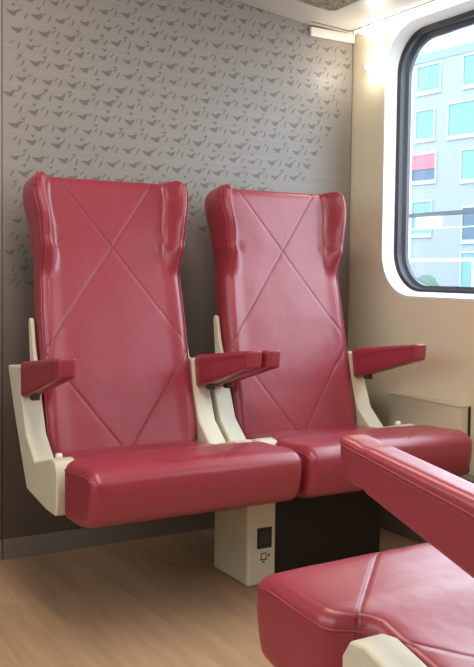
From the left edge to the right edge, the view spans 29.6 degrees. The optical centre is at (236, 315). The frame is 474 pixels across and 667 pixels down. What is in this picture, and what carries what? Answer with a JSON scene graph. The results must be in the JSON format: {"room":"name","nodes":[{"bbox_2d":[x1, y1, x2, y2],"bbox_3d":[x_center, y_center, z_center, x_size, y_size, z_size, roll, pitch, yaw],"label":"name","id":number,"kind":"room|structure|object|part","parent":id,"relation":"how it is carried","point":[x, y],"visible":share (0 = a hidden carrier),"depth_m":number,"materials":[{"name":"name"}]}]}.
{"room":"train carriage","nodes":[
{"label":"train carriage","id":0,"kind":"room"},
{"bbox_2d":[0,0,352,558],"bbox_3d":[-1.052,-0.305,2.894,3.508,2.300,0.030,-1,3,-30],"label":"wall","id":1,"kind":"structure","parent":0,"point":[203,95],"depth_m":3.29,"materials":[{"name":"laminate"}]},
{"bbox_2d":[0,512,214,559],"bbox_3d":[-1.054,0.809,2.934,3.513,0.070,0.009,-1,3,-30],"label":"baseboard","id":2,"kind":"structure","parent":1,"relation":"attached to","point":[18,547],"depth_m":3.25,"materials":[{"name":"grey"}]},
{"bbox_2d":[347,50,352,332],"bbox_3d":[-0.166,-0.319,3.408,1.472,2.300,0.016,-1,3,-30],"label":"trim","id":3,"kind":"structure","parent":1,"relation":"attached to","point":[352,50],"depth_m":3.76,"materials":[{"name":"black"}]},
{"bbox_2d":[0,527,421,666],"bbox_3d":[0.012,0.962,1.410,3.814,0.060,3.926,-1,3,-30],"label":"floor","id":4,"kind":"structure","parent":0,"point":[160,601],"depth_m":2.66,"materials":[{"name":"brown wood"}]},
{"bbox_2d":[214,503,274,586],"bbox_3d":[0.026,0.701,2.947,1.100,0.312,0.230,-1,3,-30],"label":"pedestal","id":5,"kind":"object","parent":4,"relation":"on","point":[244,539],"visible":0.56,"depth_m":2.86,"materials":[{"name":"beige plastic"}]},
{"bbox_2d":[8,171,301,527],"bbox_3d":[-0.282,0.061,2.731,0.655,1.011,0.808,-1,3,-30],"label":"seat","id":6,"kind":"object","parent":5,"relation":"on","point":[116,423],"visible":1,"depth_m":2.84,"materials":[{"name":"red leather"}]},
{"bbox_3d":[-0.586,0.352,2.676,0.064,0.387,0.472,-1,3,-30],"label":"frame","id":7,"kind":"part","parent":6,"relation":"part of","materials":[{"name":"beige plastic"}]},
{"bbox_3d":[-0.552,0.185,2.601,0.052,0.155,0.365,-1,3,-30],"label":"armrest","id":8,"kind":"part","parent":6,"relation":"part of","materials":[{"name":"red leather"}]},
{"bbox_3d":[-0.413,0.006,2.953,0.544,0.924,0.287,-1,3,-30],"label":"backrest","id":9,"kind":"part","parent":6,"relation":"part of","materials":[{"name":"red leather"}]},
{"bbox_2d":[53,440,301,527],"bbox_3d":[-0.227,0.465,2.648,0.644,0.183,0.569,-1,3,-30],"label":"seat cushion","id":10,"kind":"object","parent":6,"relation":"on","point":[97,483],"depth_m":2.42,"materials":[{"name":"red leather"}]},
{"bbox_3d":[-0.078,0.344,2.972,0.064,0.387,0.472,-1,3,-30],"label":"frame","id":11,"kind":"part","parent":6,"relation":"part of","materials":[{"name":"beige plastic"}]},
{"bbox_3d":[-0.034,0.177,2.903,0.052,0.155,0.365,-1,3,-30],"label":"armrest","id":12,"kind":"part","parent":6,"relation":"part of","materials":[{"name":"red leather"}]},
{"bbox_2d":[257,526,271,548],"bbox_3d":[0.087,0.709,2.857,0.054,0.067,0.007,-1,3,-30],"label":"power socket","id":13,"kind":"object","parent":5,"relation":"attached to","point":[264,533],"depth_m":2.85,"materials":[{"name":"black plastic"}]},
{"bbox_2d":[204,184,471,498],"bbox_3d":[0.295,0.052,3.068,0.655,1.011,0.808,-1,3,-30],"label":"seat","id":14,"kind":"object","parent":5,"relation":"on","point":[277,255],"visible":0.8,"depth_m":3.21,"materials":[{"name":"red leather"}]},
{"bbox_3d":[-0.009,0.343,3.013,0.064,0.387,0.472,-1,3,-30],"label":"frame","id":15,"kind":"part","parent":14,"relation":"part of","materials":[{"name":"beige plastic"}]},
{"bbox_3d":[0.025,0.176,2.938,0.052,0.155,0.365,-1,3,-30],"label":"armrest","id":16,"kind":"part","parent":14,"relation":"part of","materials":[{"name":"red leather"}]},
{"bbox_3d":[0.164,-0.004,3.290,0.544,0.924,0.287,-1,3,-30],"label":"backrest","id":17,"kind":"part","parent":14,"relation":"part of","materials":[{"name":"red leather"}]},
{"bbox_2d":[245,425,471,497],"bbox_3d":[0.350,0.455,2.984,0.644,0.183,0.569,-1,3,-30],"label":"seat cushion","id":18,"kind":"object","parent":14,"relation":"on","point":[318,446],"depth_m":2.81,"materials":[{"name":"red leather"}]},
{"bbox_3d":[0.499,0.334,3.308,0.064,0.387,0.472,-1,3,-30],"label":"frame","id":19,"kind":"part","parent":14,"relation":"part of","materials":[{"name":"beige plastic"}]},
{"bbox_3d":[0.543,0.167,3.240,0.052,0.155,0.365,-1,3,-30],"label":"armrest","id":20,"kind":"part","parent":14,"relation":"part of","materials":[{"name":"red leather"}]},
{"bbox_2d":[274,491,379,573],"bbox_3d":[0.251,0.723,3.156,0.457,0.252,0.240,-1,3,-30],"label":"panel","id":21,"kind":"object","parent":4,"relation":"on","point":[318,530],"visible":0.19,"depth_m":3.04,"materials":[{"name":"black"}]},
{"bbox_3d":[0.778,0.781,1.507,1.100,0.312,0.230,-1,3,-30],"label":"pedestal","id":22,"kind":"object","parent":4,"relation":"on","visible":0},
{"bbox_2d":[256,434,473,666],"bbox_3d":[0.510,0.134,1.321,0.655,1.011,0.808,-1,3,-30],"label":"seat","id":23,"kind":"object","parent":22,"relation":"on","point":[409,606],"visible":1,"depth_m":1.35,"materials":[{"name":"red leather"}]},
{"bbox_2d":[257,542,473,666],"bbox_3d":[0.445,0.526,1.444,0.644,0.183,0.569,-1,3,-30],"label":"seat cushion","id":24,"kind":"object","parent":23,"relation":"on","point":[409,606],"depth_m":1.40,"materials":[{"name":"red leather"}]},
{"bbox_3d":[0.298,0.434,1.109,0.064,0.387,0.472,-1,3,-30],"label":"frame","id":25,"kind":"part","parent":23,"relation":"part of","materials":[{"name":"beige plastic"}]},
{"bbox_3d":[0.258,0.260,1.161,0.052,0.155,0.365,-1,3,-30],"label":"armrest","id":26,"kind":"part","parent":23,"relation":"part of","materials":[{"name":"red leather"}]},
{"bbox_2d":[347,22,473,475],"bbox_3d":[1.494,-0.237,2.144,0.120,2.300,3.936,-1,3,-30],"label":"wall","id":27,"kind":"structure","parent":0,"point":[378,316],"depth_m":3.60,"materials":[{"name":"beige plastic"}]},
{"bbox_2d":[236,0,436,43],"bbox_3d":[0.689,-1.148,2.671,0.713,0.146,2.025,-1,3,-30],"label":"ceiling","id":28,"kind":"structure","parent":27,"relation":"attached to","point":[344,19],"depth_m":3.45,"materials":[{"name":"beige plastic"}]},
{"bbox_3d":[0.391,-1.146,3.663,0.222,0.037,0.012,-1,3,-30],"label":"white trim","id":29,"kind":"part","parent":28,"relation":"part of","materials":[{"name":"white plastic"}]},
{"bbox_3d":[0.977,-1.138,2.840,0.046,0.042,2.025,-1,3,-30],"label":"cove panel","id":30,"kind":"part","parent":28,"relation":"part of","materials":[{"name":"white plastic"}]},
{"bbox_2d":[360,0,466,70],"bbox_3d":[0.924,-1.036,2.937,0.040,0.176,1.635,-1,3,-30],"label":"wall lamp","id":31,"kind":"object","parent":27,"relation":"attached to","point":[437,5],"visible":0.97,"depth_m":3.38,"materials":[{"name":"white plastic"}]},
{"bbox_3d":[0.532,-1.001,3.605,0.032,0.032,0.032,-1,3,-30],"label":"spot bulb","id":32,"kind":"part","parent":31,"relation":"part of","materials":[{"name":"white"}]},
{"bbox_2d":[360,0,466,34],"bbox_3d":[0.925,-1.111,2.933,0.040,0.024,1.635,-1,3,-30],"label":"diffuser","id":33,"kind":"object","parent":31,"relation":"attached to","point":[437,5],"depth_m":3.37,"materials":[{"name":"white plastic"}]},
{"bbox_2d":[380,473,473,542],"bbox_3d":[0.900,0.720,3.010,0.059,0.290,1.816,-1,3,-30],"label":"baseboard","id":34,"kind":"structure","parent":27,"relation":"attached to","point":[388,521],"depth_m":3.44,"materials":[{"name":"brown"}]},
{"bbox_2d":[381,0,473,301],"bbox_3d":[1.013,-0.572,2.943,0.112,1.075,1.536,-1,3,-30],"label":"window","id":35,"kind":"structure","parent":27,"relation":"in","point":[413,35],"depth_m":3.57,"materials":[{"name":"white plastic"}]},
{"bbox_2d":[389,392,470,471],"bbox_3d":[0.708,0.427,3.340,0.049,0.238,0.393,-1,3,-30],"label":"duct","id":36,"kind":"object","parent":27,"relation":"attached to","point":[407,408],"visible":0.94,"depth_m":3.30,"materials":[{"name":"beige plastic"}]},
{"label":"outside","id":37,"kind":"structure","parent":0,"visible":0},
{"bbox_3d":[50.045,-0.864,75.561,157.400,0.050,240.000,-1,3,-30],"label":"ground","id":38,"kind":"structure","parent":37,"visible":0},
{"bbox_2d":[417,274,458,286],"bbox_3d":[5.608,-0.087,27.080,2.539,2.312,2.900,0,3,-7],"label":"bush","id":39,"kind":"object","parent":38,"relation":"on","point":[428,279],"visible":0.04,"depth_m":26.67,"materials":[{"name":"green plant"}]},
{"bbox_2d":[409,209,473,229],"bbox_3d":[6.361,-0.634,20.839,0.240,3.780,8.400,-1,3,-30],"label":"railing","id":40,"kind":"object","parent":38,"relation":"on","point":[425,221],"visible":0.37,"depth_m":22.93,"materials":[{"name":"grey metal"}]},
{"bbox_3d":[4.963,-2.413,23.187,0.100,0.270,0.870,-1,3,-30],"label":"lit panel","id":41,"kind":"part","parent":40,"relation":"part of","materials":[{"name":"white"}]},
{"bbox_3d":[6.429,-2.109,20.680,0.040,0.025,8.200,-1,3,-30],"label":"rod","id":42,"kind":"part","parent":40,"relation":"part of","materials":[{"name":"white paint"}]},
{"bbox_2d":[409,258,473,286],"bbox_3d":[4.308,0.198,16.441,0.060,2.500,16.000,-1,3,-30],"label":"railing","id":43,"kind":"object","parent":38,"relation":"on","point":[419,259],"visible":0.14,"depth_m":16.90,"materials":[{"name":"white metal"}]},
{"bbox_3d":[4.323,-1.021,16.381,0.060,0.060,16.000,-1,3,-30],"label":"rail","id":44,"kind":"part","parent":43,"relation":"part of","materials":[{"name":"white metal"}]},
{"bbox_3d":[4.308,0.228,16.442,0.040,2.440,0.040,-1,3,-30],"label":"post","id":45,"kind":"part","parent":43,"relation":"part of","materials":[{"name":"white paint"}]},
{"bbox_2d":[410,41,473,286],"bbox_3d":[28.029,-8.739,51.978,12.150,17.450,37.000,-1,3,-36],"label":"apartment building","id":46,"kind":"structure","parent":38,"relation":"on","point":[442,156],"depth_m":60.91,"materials":[{"name":"painted plaster"},{"name":"glass"}]},
{"bbox_3d":[12.915,-6.818,62.627,0.030,2.200,1.700,-1,3,-36],"label":"pane","id":47,"kind":"part","parent":46,"relation":"part of","materials":[{"name":"teal glass"}]},
{"bbox_3d":[13.017,-10.309,62.375,0.030,1.800,2.100,-1,3,-36],"label":"pane","id":48,"kind":"part","parent":46,"relation":"part of","materials":[{"name":"blue glass"}]},
{"bbox_2d":[412,153,434,170],"bbox_3d":[12.985,-10.686,62.330,0.060,1.044,2.100,-1,3,-36],"label":"blind","id":49,"kind":"object","parent":46,"relation":"hanging from","point":[420,161],"depth_m":62.30,"materials":[{"name":"pink fabric"}]},
{"bbox_3d":[13.082,-13.253,62.190,0.030,1.900,1.600,-1,3,-36],"label":"pane","id":50,"kind":"part","parent":46,"relation":"part of","materials":[{"name":"teal glass"}]},
{"bbox_3d":[13.268,-16.387,61.834,0.030,1.700,2.000,-1,3,-36],"label":"pane","id":51,"kind":"part","parent":46,"relation":"part of","materials":[{"name":"teal glass"}]},
{"bbox_3d":[15.112,-13.091,59.406,0.030,2.100,2.700,-1,3,-36],"label":"pane","id":52,"kind":"part","parent":46,"relation":"part of","materials":[{"name":"teal glass"}]},
{"bbox_3d":[15.724,-2.896,58.894,0.030,2.400,2.400,-1,3,-36],"label":"pane","id":53,"kind":"part","parent":46,"relation":"part of","materials":[{"name":"teal glass"}]},
{"bbox_3d":[15.762,-6.042,58.740,0.030,2.100,2.400,-1,3,-36],"label":"pane","id":54,"kind":"part","parent":46,"relation":"part of","materials":[{"name":"blue glass"}]},
{"bbox_3d":[15.633,-9.951,58.791,0.030,1.900,2.200,-1,3,-36],"label":"pane","id":55,"kind":"part","parent":46,"relation":"part of","materials":[{"name":"teal glass"}]},
{"bbox_3d":[15.709,-16.143,58.487,0.030,1.900,2.200,-1,3,-36],"label":"pane","id":56,"kind":"part","parent":46,"relation":"part of","materials":[{"name":"teal glass"}]}
]}

